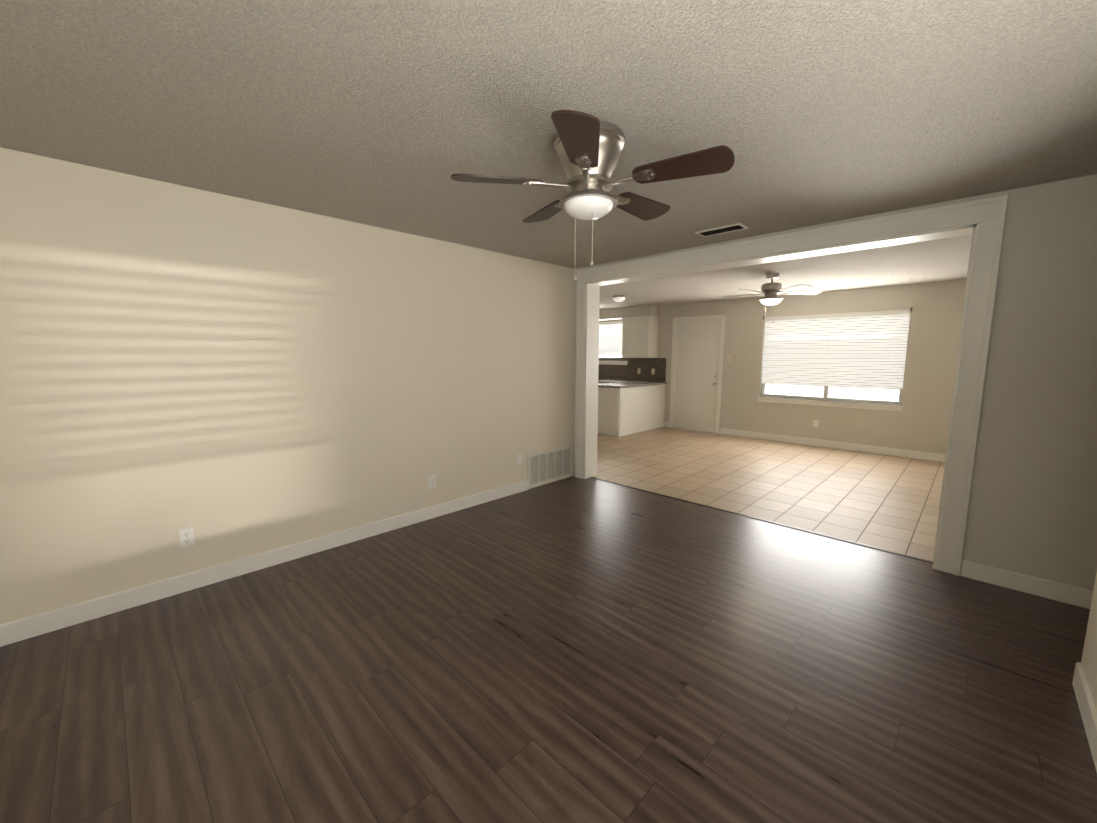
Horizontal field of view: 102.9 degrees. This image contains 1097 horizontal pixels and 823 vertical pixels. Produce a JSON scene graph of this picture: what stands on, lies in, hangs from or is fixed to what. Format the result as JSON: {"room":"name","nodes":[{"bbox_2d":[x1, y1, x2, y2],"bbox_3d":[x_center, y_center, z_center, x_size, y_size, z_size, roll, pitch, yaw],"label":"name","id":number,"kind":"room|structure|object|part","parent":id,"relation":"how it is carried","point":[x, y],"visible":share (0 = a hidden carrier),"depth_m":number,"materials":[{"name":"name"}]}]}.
{"room":"empty living room","nodes":[
{"label":"empty living room","id":0,"kind":"room"},
{"bbox_2d":[0,147,574,624],"bbox_3d":[-1.354,-0.220,3.580,0.120,2.440,4.600,7,10,44],"label":"wall","id":1,"kind":"structure","parent":0,"point":[226,377],"depth_m":2.79,"materials":[{"name":"beige paint"}]},
{"bbox_2d":[178,527,194,547],"bbox_3d":[-2.241,0.780,2.708,0.009,0.115,0.070,7,10,44],"label":"electrical outlet","id":2,"kind":"object","parent":1,"relation":"attached to","point":[186,537],"visible":1,"depth_m":2.71,"materials":[{"name":"white plastic"}]},
{"bbox_2d":[0,480,528,646],"bbox_3d":[-1.529,0.971,3.458,0.014,0.109,3.725,7,10,44],"label":"baseboard","id":3,"kind":"structure","parent":1,"relation":"attached to","point":[38,624],"depth_m":2.83,"materials":[{"name":"white wood"}]},
{"bbox_2d":[428,475,435,488],"bbox_3d":[-1.042,0.634,3.918,0.009,0.115,0.070,7,10,44],"label":"electrical outlet","id":4,"kind":"object","parent":1,"relation":"attached to","point":[432,481],"visible":1,"depth_m":3.92,"materials":[{"name":"white plastic"}]},
{"bbox_2d":[516,453,521,463],"bbox_3d":[-0.313,0.499,4.648,0.008,0.115,0.070,7,10,44],"label":"electrical outlet","id":5,"kind":"object","parent":1,"relation":"attached to","point":[518,458],"visible":1,"depth_m":4.64,"materials":[{"name":"white plastic"}]},
{"bbox_2d":[528,445,571,487],"bbox_3d":[0.031,0.623,5.013,0.012,0.370,0.715,7,10,44],"label":"air vent","id":6,"kind":"object","parent":1,"relation":"in","point":[544,467],"visible":1,"depth_m":4.99,"materials":[{"name":"grey metal"}]},
{"bbox_2d":[0,476,1096,822],"bbox_3d":[0.852,1.292,1.637,6.300,0.060,4.730,7,10,44],"label":"floor","id":7,"kind":"structure","parent":0,"point":[576,650],"depth_m":1.94,"materials":[{"name":"brown wood"}]},
{"bbox_2d":[0,0,1096,309],"bbox_3d":[1.059,-1.539,4.035,9.850,0.060,8.930,7,10,44],"label":"ceiling","id":8,"kind":"structure","parent":0,"point":[390,114],"depth_m":1.74,"materials":[{"name":"white paint"}]},
{"bbox_2d":[451,110,734,280],"bbox_3d":[0.218,-0.935,2.061,1.197,0.632,1.155,7,10,44],"label":"room ceiling fan","id":9,"kind":"object","parent":8,"relation":"hanging from","point":[588,148],"visible":1,"depth_m":1.91,"materials":[{"name":"brown wood"}]},
{"bbox_2d":[613,295,625,301],"bbox_3d":[1.187,-1.890,7.349,0.220,0.095,0.220,7,10,44],"label":"kitchen ceiling light","id":10,"kind":"object","parent":8,"relation":"attached to","point":[618,298],"visible":1,"depth_m":7.27,"materials":[{"name":"white glass"}]},
{"bbox_2d":[695,223,748,236],"bbox_3d":[1.361,-1.428,3.446,0.360,0.010,0.170,7,10,44],"label":"ceiling vent","id":11,"kind":"object","parent":8,"relation":"in","point":[723,229],"visible":1,"depth_m":3.43,"materials":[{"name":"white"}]},
{"bbox_2d":[722,273,821,327],"bbox_3d":[2.708,-1.357,5.401,1.094,0.652,1.119,7,10,44],"label":"ceiling fan","id":12,"kind":"object","parent":8,"relation":"hanging from","point":[771,291],"visible":1,"depth_m":5.29,"materials":[{"name":"wood"}]},
{"bbox_2d":[599,305,658,320],"bbox_3d":[1.336,-2.109,9.507,2.230,0.215,0.300,7,10,44],"label":"soffit","id":13,"kind":"structure","parent":0,"point":[624,312],"depth_m":9.01,"materials":[{"name":"beige paint"}]},
{"bbox_2d":[593,427,944,560],"bbox_3d":[1.969,0.629,6.758,7.750,0.060,4.200,7,10,44],"label":"floor","id":14,"kind":"structure","parent":0,"point":[887,502],"depth_m":5.13,"materials":[{"name":"beige tile"}]},
{"bbox_2d":[598,383,665,436],"bbox_3d":[1.593,-0.079,8.585,0.646,0.876,1.601,7,10,44],"label":"base cabinet","id":15,"kind":"object","parent":14,"relation":"on","point":[626,407],"depth_m":8.09,"materials":[{"name":"white wood"}]},
{"bbox_2d":[598,379,633,382],"bbox_3d":[1.053,-0.688,9.720,1.774,0.040,0.644,7,10,44],"label":"countertop","id":16,"kind":"structure","parent":15,"relation":"on","point":[599,380],"depth_m":9.17,"materials":[{"name":"grey stone"}]},
{"bbox_2d":[598,381,657,386],"bbox_3d":[1.591,-0.532,8.517,0.694,0.040,1.618,7,10,44],"label":"countertop","id":17,"kind":"structure","parent":15,"relation":"on","point":[636,383],"depth_m":8.20,"materials":[{"name":"grey stone"}]},
{"bbox_2d":[590,477,932,562],"bbox_3d":[1.617,0.930,4.178,3.150,0.005,0.033,7,10,44],"label":"threshold strip","id":18,"kind":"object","parent":14,"relation":"on","point":[773,522],"depth_m":3.81,"materials":[{"name":"brown wood"}]},
{"bbox_2d":[599,279,966,453],"bbox_3d":[3.358,-0.792,7.997,7.690,2.440,0.160,7,10,44],"label":"wall","id":19,"kind":"structure","parent":0,"point":[920,421],"depth_m":6.65,"materials":[{"name":"beige paint"}]},
{"bbox_2d":[599,321,627,364],"bbox_3d":[1.410,-1.540,9.801,0.990,0.970,0.185,7,10,44],"label":"window","id":20,"kind":"structure","parent":19,"relation":"in","point":[613,343],"depth_m":9.76,"materials":[{"name":"white"}]},
{"bbox_3d":[1.389,-1.098,9.836,0.990,0.085,0.125,7,10,44],"label":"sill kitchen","id":21,"kind":"part","parent":20,"relation":"part of","materials":[{"name":"white wood"}]},
{"bbox_2d":[598,358,665,381],"bbox_3d":[1.511,-0.948,9.690,2.425,0.485,0.008,7,10,44],"label":"backsplash","id":22,"kind":"structure","parent":19,"relation":"attached to","point":[629,370],"depth_m":9.35,"materials":[{"name":"brown tile"}]},
{"bbox_2d":[622,316,659,357],"bbox_3d":[1.874,-1.518,8.991,0.682,0.825,0.376,7,10,44],"label":"upper cabinet","id":23,"kind":"object","parent":19,"relation":"attached to","point":[640,335],"visible":1,"depth_m":8.83,"materials":[{"name":"white wood"}]},
{"bbox_2d":[669,314,724,433],"bbox_3d":[2.878,-0.724,8.456,1.036,2.188,0.156,7,10,44],"label":"door frame","id":24,"kind":"structure","parent":19,"relation":"attached to","point":[674,362],"depth_m":8.36,"materials":[{"name":"white wood"}]},
{"bbox_2d":[674,319,720,431],"bbox_3d":[2.845,-0.685,8.434,0.884,2.100,0.116,7,10,44],"label":"back door","id":25,"kind":"structure","parent":19,"relation":"in","point":[698,348],"depth_m":8.43,"materials":[{"name":"beige wood"}]},
{"bbox_2d":[813,420,818,426],"bbox_3d":[4.314,0.197,7.057,0.070,0.115,0.009,7,10,44],"label":"electrical outlet","id":26,"kind":"object","parent":19,"relation":"attached to","point":[815,423],"visible":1,"depth_m":7.05,"materials":[{"name":"white plastic"}]},
{"bbox_2d":[757,396,903,411],"bbox_3d":[4.394,-0.133,6.981,2.000,0.085,0.125,7,10,44],"label":"sill","id":27,"kind":"structure","parent":19,"relation":"attached to","point":[874,406],"depth_m":6.84,"materials":[{"name":"white wood"}]},
{"bbox_2d":[720,428,945,461],"bbox_3d":[4.582,0.534,6.832,3.845,0.109,0.014,7,10,44],"label":"baseboard","id":28,"kind":"structure","parent":19,"relation":"attached to","point":[871,449],"depth_m":6.83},
{"bbox_2d":[761,308,911,404],"bbox_3d":[4.417,-0.860,6.910,1.964,1.375,0.180,7,10,44],"label":"window blind","id":29,"kind":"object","parent":19,"relation":"in","point":[857,350],"depth_m":6.79,"materials":[{"name":"white plastic"}]},
{"bbox_2d":[573,174,1096,590],"bbox_3d":[1.270,-0.323,4.372,9.600,2.440,0.220,7,10,44],"label":"wall","id":30,"kind":"structure","parent":0,"point":[1032,508],"depth_m":2.60,"materials":[{"name":"beige paint"}]},
{"bbox_2d":[575,194,1007,575],"bbox_3d":[1.614,-0.262,4.021,3.390,2.410,0.252,7,10,44],"label":"door frame","id":31,"kind":"structure","parent":30,"relation":"attached to","point":[987,216],"depth_m":2.96,"materials":[{"name":"white paint"}]},
{"bbox_2d":[961,560,1092,608],"bbox_3d":[3.681,1.159,2.007,2.605,0.109,0.014,7,10,44],"label":"baseboard","id":32,"kind":"structure","parent":30,"relation":"attached to","point":[1065,593],"depth_m":2.70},
{"bbox_2d":[1081,572,1096,710],"bbox_3d":[1.174,0.177,0.515,0.120,2.440,3.500,7,10,44],"label":"wall","id":33,"kind":"structure","parent":0,"point":[1089,660],"depth_m":1.83,"materials":[{"name":"beige paint"}]},
{"bbox_2d":[1072,662,1096,771],"bbox_3d":[1.127,1.327,0.711,0.014,0.109,3.500,7,10,44],"label":"baseboard","id":34,"kind":"structure","parent":33,"relation":"attached to","point":[1087,709],"depth_m":1.74,"materials":[{"name":"white wood"}]}
]}

